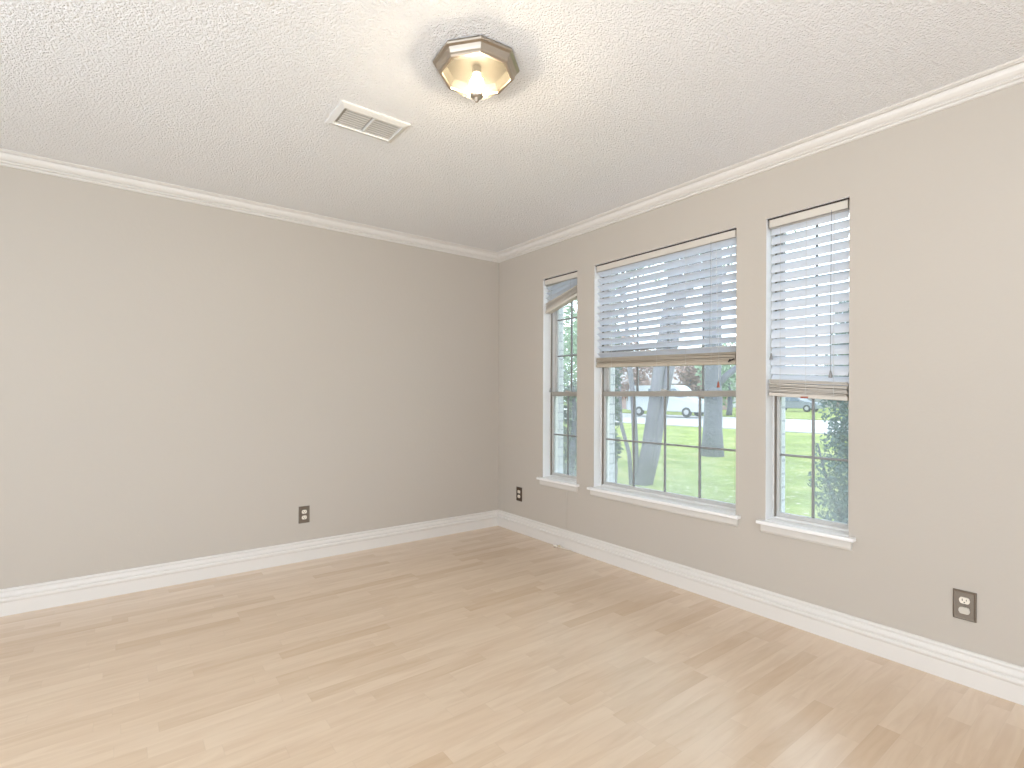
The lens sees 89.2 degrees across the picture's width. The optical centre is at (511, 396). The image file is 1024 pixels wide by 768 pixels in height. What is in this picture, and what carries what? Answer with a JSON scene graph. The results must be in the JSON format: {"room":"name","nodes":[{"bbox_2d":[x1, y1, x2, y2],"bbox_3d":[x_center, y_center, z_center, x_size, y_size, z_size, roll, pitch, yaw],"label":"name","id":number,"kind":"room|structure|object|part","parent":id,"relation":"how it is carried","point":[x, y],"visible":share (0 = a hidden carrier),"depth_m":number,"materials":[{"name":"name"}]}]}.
{"room":"empty living room","nodes":[
{"label":"empty living room","id":0,"kind":"room"},
{"bbox_2d":[0,166,498,588],"bbox_3d":[-2.063,-0.059,3.167,4.802,2.379,0.120,0,0,-37],"label":"wall","id":1,"kind":"structure","parent":0,"point":[179,379],"depth_m":3.25,"materials":[{"name":"paint"}]},
{"bbox_2d":[0,510,497,616],"bbox_3d":[-1.976,1.062,3.148,4.682,0.137,0.020,0,0,-37],"label":"baseboard","id":2,"kind":"structure","parent":1,"relation":"attached to","point":[27,598],"depth_m":3.24,"materials":[{"name":"paint"}]},
{"bbox_2d":[0,148,498,262],"bbox_3d":[-1.956,-1.214,3.131,4.682,0.068,0.061,0,0,-37],"label":"crown molding","id":3,"kind":"structure","parent":1,"relation":"attached to","point":[8,158],"depth_m":3.23,"materials":[{"name":"paint"}]},
{"bbox_2d":[299,505,309,523],"bbox_3d":[-1.429,0.814,3.571,0.072,0.115,0.009,0,0,-37],"label":"wall outlet","id":4,"kind":"object","parent":1,"relation":"attached to","point":[304,511],"visible":1,"depth_m":3.57,"materials":[{"name":"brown metal"}]},
{"bbox_2d":[0,526,1023,767],"bbox_3d":[-0.344,1.186,0.991,4.902,0.100,5.629,0,0,-37],"label":"floor","id":5,"kind":"structure","parent":0,"point":[495,646],"depth_m":2.08,"materials":[{"name":"brown wood"}]},
{"bbox_2d":[0,0,1023,252],"bbox_3d":[-0.334,-1.293,1.005,4.922,0.100,5.649,0,0,-37],"label":"ceiling","id":6,"kind":"structure","parent":0,"point":[609,105],"depth_m":2.11,"materials":[{"name":"white paint"}]},
{"bbox_2d":[325,100,410,142],"bbox_3d":[-0.654,-1.237,2.359,0.316,0.014,0.216,0,0,-37],"label":"ceiling vent","id":7,"kind":"object","parent":6,"relation":"in","point":[347,115],"visible":1,"depth_m":2.34,"materials":[{"name":"metal"}]},
{"bbox_2d":[433,35,519,102],"bbox_3d":[-0.132,-1.170,1.940,0.312,0.144,0.312,0,0,-37],"label":"ceiling light","id":8,"kind":"object","parent":6,"relation":"attached to","point":[476,67],"visible":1,"depth_m":1.92,"materials":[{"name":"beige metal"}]},
{"bbox_3d":[-0.132,-1.168,1.940,0.049,0.074,0.049,0,0,-37],"label":"light bulb","id":9,"kind":"part","parent":8,"relation":"part of","materials":[{"name":"white glass"}]},
{"bbox_2d":[472,65,480,75],"bbox_3d":[-0.132,-1.217,1.940,0.034,0.025,0.034,0,0,-37],"label":"bulb socket","id":10,"kind":"object","parent":8,"relation":"attached to","point":[476,69],"depth_m":1.93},
{"bbox_2d":[558,274,785,511],"bbox_3d":[1.968,-0.092,2.136,0.095,3.030,7.409,0,0,-37],"label":"wall","id":11,"kind":"structure","parent":0,"point":[561,310],"depth_m":3.80,"materials":[{"name":"white brick"}]},
{"bbox_2d":[498,82,1023,666],"bbox_3d":[1.573,-0.048,2.464,0.126,2.379,5.649,0,0,-37],"label":"wall","id":12,"kind":"structure","parent":0,"point":[936,248],"depth_m":2.26,"materials":[{"name":"paint"}]},
{"bbox_2d":[516,487,521,501],"bbox_3d":[0.059,0.817,4.334,0.009,0.115,0.072,0,0,-37],"label":"wall outlet","id":13,"kind":"object","parent":12,"relation":"attached to","point":[518,489],"visible":1,"depth_m":4.33,"materials":[{"name":"brown metal"}]},
{"bbox_2d":[536,270,578,492],"bbox_3d":[0.405,-0.111,3.985,0.190,1.628,0.446,0,0,-37],"label":"window","id":14,"kind":"structure","parent":12,"relation":"in","point":[551,477],"depth_m":4.13,"materials":[{"name":"paint"}]},
{"bbox_3d":[0.465,-0.456,4.030,0.026,0.912,0.349,0,0,-37],"label":"sash","id":15,"kind":"part","parent":14,"relation":"part of","materials":[{"name":"metal"}]},
{"bbox_3d":[0.376,0.649,3.965,0.124,0.019,0.446,0,0,-37],"label":"sill","id":16,"kind":"part","parent":14,"relation":"part of","materials":[{"name":"paint"}]},
{"bbox_2d":[545,271,576,391],"bbox_3d":[0.383,-0.476,3.968,0.072,0.892,0.374,0,0,-37],"label":"window blind","id":17,"kind":"object","parent":14,"relation":"attached to","point":[564,286],"visible":0.79,"depth_m":3.98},
{"bbox_3d":[0.302,-0.473,4.031,0.004,0.821,0.007,0,0,-37],"label":"lift cord","id":18,"kind":"part","parent":17,"relation":"part of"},
{"bbox_3d":[0.391,-0.704,3.973,0.052,0.018,0.362,0,-14,-37],"label":"rail","id":19,"kind":"part","parent":17,"relation":"part of","materials":[{"name":"white wood"}]},
{"bbox_3d":[0.449,-0.142,4.019,0.078,1.564,0.381,0,0,-37],"label":"frame","id":20,"kind":"part","parent":14,"relation":"part of","materials":[{"name":"wood"}]},
{"bbox_3d":[0.435,0.297,4.009,0.027,0.660,0.349,0,0,-37],"label":"sash","id":21,"kind":"part","parent":14,"relation":"part of","materials":[{"name":"metal"}]},
{"bbox_3d":[0.437,-0.018,4.010,0.037,0.033,0.354,0,0,-37],"label":"meeting rail","id":22,"kind":"part","parent":14,"relation":"part of","materials":[{"name":"metal"}]},
{"bbox_2d":[587,227,740,526],"bbox_3d":[0.944,-0.109,3.279,0.190,1.628,1.121,0,0,-37],"label":"window","id":23,"kind":"structure","parent":12,"relation":"in","point":[698,507],"depth_m":3.40,"materials":[{"name":"paint"}]},
{"bbox_3d":[1.004,-0.454,3.324,0.026,0.912,1.024,0,0,-37],"label":"sash","id":24,"kind":"part","parent":23,"relation":"part of","materials":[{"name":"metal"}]},
{"bbox_3d":[0.915,0.650,3.259,0.124,0.019,1.121,0,0,-37],"label":"sill","id":25,"kind":"part","parent":23,"relation":"part of","materials":[{"name":"paint"}]},
{"bbox_2d":[596,228,735,387],"bbox_3d":[0.921,-0.485,3.261,0.076,0.872,1.049,0,0,-37],"label":"window blind","id":26,"kind":"object","parent":23,"relation":"attached to","point":[718,355],"visible":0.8,"depth_m":3.19,"materials":[{"name":"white plastic"}]},
{"bbox_3d":[0.703,-0.537,3.563,0.056,0.669,0.002,0,0,-37],"label":"ladder cord","id":27,"kind":"part","parent":26,"relation":"part of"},
{"bbox_3d":[0.928,-0.198,3.267,0.052,0.018,1.037,0,1,-37],"label":"rail","id":28,"kind":"part","parent":26,"relation":"part of","materials":[{"name":"white wood"}]},
{"bbox_3d":[1.127,-0.580,2.950,0.004,0.601,0.007,0,0,-37],"label":"lift cord","id":29,"kind":"part","parent":26,"relation":"part of","materials":[{"name":"white fabric"}]},
{"bbox_3d":[1.156,-0.527,2.970,0.056,0.687,0.002,0,0,-37],"label":"ladder cord","id":30,"kind":"part","parent":26,"relation":"part of","materials":[{"name":"white fabric"}]},
{"bbox_3d":[1.153,-0.480,2.914,0.002,0.801,0.026,0,0,-30],"label":"lift cord","id":31,"kind":"part","parent":26,"relation":"part of","materials":[{"name":"white fabric"}]},
{"bbox_3d":[0.988,-0.141,3.313,0.078,1.564,1.056,0,0,-37],"label":"frame","id":32,"kind":"part","parent":23,"relation":"part of","materials":[{"name":"metal"}]},
{"bbox_3d":[0.974,0.298,3.303,0.027,0.660,1.024,0,0,-37],"label":"sash","id":33,"kind":"part","parent":23,"relation":"part of","materials":[{"name":"metal"}]},
{"bbox_3d":[0.976,-0.016,3.304,0.037,0.033,1.029,0,0,-37],"label":"meeting rail","id":34,"kind":"part","parent":23,"relation":"part of","materials":[{"name":"metal"}]},
{"bbox_2d":[498,510,1023,705],"bbox_3d":[1.512,1.073,2.420,0.020,0.137,5.409,0,0,-37],"label":"baseboard","id":35,"kind":"structure","parent":12,"relation":"attached to","point":[1002,679],"depth_m":2.50,"materials":[{"name":"paint"}]},
{"bbox_2d":[498,56,1023,262],"bbox_3d":[1.502,-1.203,2.407,0.061,0.068,5.409,0,0,-37],"label":"crown molding","id":36,"kind":"structure","parent":12,"relation":"attached to","point":[1009,74],"depth_m":2.49,"materials":[{"name":"paint"}]},
{"bbox_2d":[756,196,855,550],"bbox_3d":[1.480,-0.107,2.577,0.190,1.628,0.450,0,0,-37],"label":"window","id":37,"kind":"structure","parent":12,"relation":"in","point":[811,529],"depth_m":2.70,"materials":[{"name":"paint"}]},
{"bbox_3d":[1.451,0.652,2.557,0.124,0.019,0.450,0,0,-37],"label":"sill","id":38,"kind":"part","parent":37,"relation":"part of","materials":[{"name":"paint"}]},
{"bbox_2d":[768,197,849,400],"bbox_3d":[1.458,-0.449,2.559,0.072,0.940,0.378,0,0,-37],"label":"window blind","id":39,"kind":"object","parent":37,"relation":"attached to","point":[795,381],"visible":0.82,"depth_m":2.55,"materials":[{"name":"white plastic"}]},
{"bbox_3d":[1.337,-0.549,2.675,0.002,0.661,0.005,0,0,8],"label":"lift cord","id":40,"kind":"part","parent":39,"relation":"part of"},
{"bbox_3d":[1.389,-0.436,2.663,0.056,0.867,0.002,0,0,-37],"label":"ladder cord","id":41,"kind":"part","parent":39,"relation":"part of","materials":[{"name":"white fabric"}]},
{"bbox_3d":[1.463,0.001,2.564,0.052,0.018,0.366,0,4,-37],"label":"rail","id":42,"kind":"part","parent":39,"relation":"part of","materials":[{"name":"white wood"}]},
{"bbox_3d":[1.507,-0.499,2.452,0.005,0.761,0.002,0,0,8],"label":"lift cord","id":43,"kind":"part","parent":39,"relation":"part of","materials":[{"name":"white fabric"}]},
{"bbox_3d":[1.540,-0.427,2.465,0.056,0.883,0.002,0,0,-37],"label":"ladder cord","id":44,"kind":"part","parent":39,"relation":"part of","materials":[{"name":"white fabric"}]},
{"bbox_3d":[1.524,-0.139,2.611,0.078,1.564,0.385,0,0,-37],"label":"frame","id":45,"kind":"part","parent":37,"relation":"part of","materials":[{"name":"wood"}]},
{"bbox_3d":[1.510,0.300,2.600,0.027,0.660,0.353,0,0,-37],"label":"sash","id":46,"kind":"part","parent":37,"relation":"part of","materials":[{"name":"wood"}]},
{"bbox_3d":[1.540,-0.452,2.622,0.026,0.912,0.353,0,0,-37],"label":"sash","id":47,"kind":"part","parent":37,"relation":"part of","materials":[{"name":"metal"}]},
{"bbox_2d":[953,588,976,622],"bbox_3d":[1.793,0.830,2.057,0.012,0.115,0.072,0,0,-37],"label":"wall outlet","id":48,"kind":"object","parent":12,"relation":"attached to","point":[964,602],"visible":1,"depth_m":2.06,"materials":[{"name":"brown metal"}]},
{"bbox_2d":[958,606,969,614],"bbox_3d":[1.790,0.849,2.055,0.004,0.026,0.036,0,0,-37],"label":"receptacle","id":49,"kind":"object","parent":48,"relation":"attached to","point":[962,610],"depth_m":2.05,"materials":[{"name":"plastic"}]},
{"bbox_2d":[959,597,969,604],"bbox_3d":[1.793,0.810,2.057,0.004,0.025,0.034,0,0,-37],"label":"receptacle","id":50,"kind":"object","parent":48,"relation":"attached to","point":[962,600],"depth_m":2.06,"materials":[{"name":"plastic"}]},
{"label":"outside","id":51,"kind":"structure","parent":0,"visible":0},
{"bbox_2d":[563,402,847,420],"bbox_3d":[19.351,1.549,77.663,55.000,0.200,180.000,0,0,-37],"label":"lawn","id":52,"kind":"structure","parent":51,"point":[790,413],"depth_m":43.30,"materials":[{"name":"green plant"}]},
{"bbox_2d":[615,335,652,402],"bbox_3d":[10.872,-2.157,45.886,5.883,7.213,5.610,0,0,-37],"label":"street tree","id":53,"kind":"object","parent":52,"relation":"on","point":[643,379],"visible":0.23,"depth_m":45.25,"materials":[{"name":"green plant"}]},
{"bbox_2d":[569,366,727,409],"bbox_3d":[15.476,-1.014,60.426,9.200,4.900,17.200,0,0,-37],"label":"house","id":54,"kind":"structure","parent":52,"relation":"on","point":[674,382],"depth_m":57.30,"materials":[{"name":"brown brick"}]},
{"bbox_2d":[673,345,723,398],"bbox_3d":[16.117,-1.941,46.086,5.150,6.806,4.826,0,0,-37],"label":"street tree","id":55,"kind":"object","parent":52,"relation":"on","point":[687,376],"visible":0.34,"depth_m":45.47,"materials":[{"name":"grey plant"}]},
{"bbox_2d":[694,343,735,414],"bbox_3d":[16.199,-1.512,39.012,5.508,5.948,5.959,0,0,-37],"label":"street tree","id":56,"kind":"object","parent":52,"relation":"on","point":[731,381],"visible":0.2,"depth_m":38.81,"materials":[{"name":"green plant"}]},
{"bbox_2d":[731,373,735,406],"bbox_3d":[29.958,-0.967,74.426,9.200,4.900,21.200,0,0,-37],"label":"house","id":57,"kind":"structure","parent":52,"relation":"on","point":[734,398],"depth_m":68.56,"materials":[{"name":"white brick"}]},
{"bbox_2d":[785,397,823,411],"bbox_3d":[27.261,0.764,50.001,1.910,1.419,4.691,0,0,-37],"label":"car","id":58,"kind":"object","parent":52,"relation":"on","point":[805,404],"visible":0.46,"depth_m":48.94,"materials":[{"name":"paint"}]},
{"bbox_2d":[807,375,846,406],"bbox_3d":[44.247,-0.921,76.426,9.200,4.900,23.200,0,0,-37],"label":"house","id":59,"kind":"structure","parent":52,"relation":"on","point":[816,400],"depth_m":71.78,"materials":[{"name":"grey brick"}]},
{"bbox_3d":[42.260,0.447,72.398,0.080,2.150,4.800,0,0,-37],"label":"garage door","id":60,"kind":"part","parent":59,"relation":"part of","materials":[{"name":"white"}]},
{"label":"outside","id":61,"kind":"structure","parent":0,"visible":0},
{"bbox_2d":[563,422,846,520],"bbox_3d":[-11.617,1.450,35.165,18.200,0.200,150.000,0,0,-37],"label":"lawn","id":62,"kind":"structure","parent":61,"point":[718,474],"depth_m":10.05,"materials":[{"name":"green plant"}]},
{"bbox_2d":[563,369,576,475],"bbox_3d":[0.664,0.497,6.405,0.953,1.868,0.759,0,0,-7],"label":"shrub","id":63,"kind":"object","parent":62,"relation":"on","point":[572,414],"visible":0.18,"depth_m":6.27,"materials":[{"name":"green plant"}]},
{"bbox_2d":[563,299,576,429],"bbox_3d":[0.895,-1.012,10.480,3.050,4.831,2.785,0,0,-37],"label":"leafy tree","id":64,"kind":"object","parent":62,"relation":"on","point":[567,361],"visible":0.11,"depth_m":10.08,"materials":[{"name":"green plant"}]},
{"bbox_2d":[615,301,623,482],"bbox_3d":[1.213,0.078,6.200,0.252,2.628,0.254,0,0,-37],"label":"young tree","id":65,"kind":"object","parent":62,"relation":"on","point":[617,379],"visible":0.27,"depth_m":6.17,"materials":[{"name":"green plant"}]},
{"bbox_2d":[615,250,714,485],"bbox_3d":[2.049,-1.468,8.464,3.016,5.770,2.830,0,0,-37],"label":"crape myrtle","id":66,"kind":"object","parent":62,"relation":"on","point":[646,462],"visible":0.06,"depth_m":8.12,"materials":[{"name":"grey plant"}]},
{"bbox_2d":[645,230,795,456],"bbox_3d":[4.789,-2.228,12.194,4.976,7.388,4.963,0,0,-37],"label":"oak tree","id":67,"kind":"object","parent":62,"relation":"on","point":[712,436],"visible":0.02,"depth_m":12.07,"materials":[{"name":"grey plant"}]},
{"bbox_2d":[806,301,848,523],"bbox_3d":[2.917,0.333,4.349,0.855,2.380,0.577,0,0,-10],"label":"juniper shrub","id":68,"kind":"object","parent":62,"relation":"on","point":[840,507],"visible":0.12,"depth_m":4.35,"materials":[{"name":"green plant"}]},
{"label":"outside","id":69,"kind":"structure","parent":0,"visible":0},
{"bbox_2d":[565,413,847,432],"bbox_3d":[1.222,1.541,44.962,13.500,0.200,150.000,0,0,-37],"label":"street","id":70,"kind":"structure","parent":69,"point":[798,425],"depth_m":29.12,"materials":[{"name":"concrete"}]},
{"bbox_2d":[564,320,576,385],"bbox_3d":[5.407,-2.213,38.053,5.306,7.266,4.980,0,0,-37],"label":"street tree","id":71,"kind":"object","parent":70,"relation":"on","point":[574,329],"visible":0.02,"depth_m":36.95,"materials":[{"name":"green plant"}]},
{"bbox_2d":[627,385,703,416],"bbox_3d":[11.120,0.323,37.001,1.910,2.200,5.695,0,0,-43],"label":"van","id":72,"kind":"object","parent":70,"relation":"on","point":[686,405],"visible":0.59,"depth_m":35.76,"materials":[{"name":"paint"}]},
{"bbox_2d":[617,422,826,433],"bbox_3d":[-4.263,1.463,40.776,0.300,0.220,150.000,0,0,-37],"label":"curb","id":73,"kind":"object","parent":70,"relation":"on","point":[617,422],"depth_m":22.61,"materials":[{"name":"concrete"}]}
]}

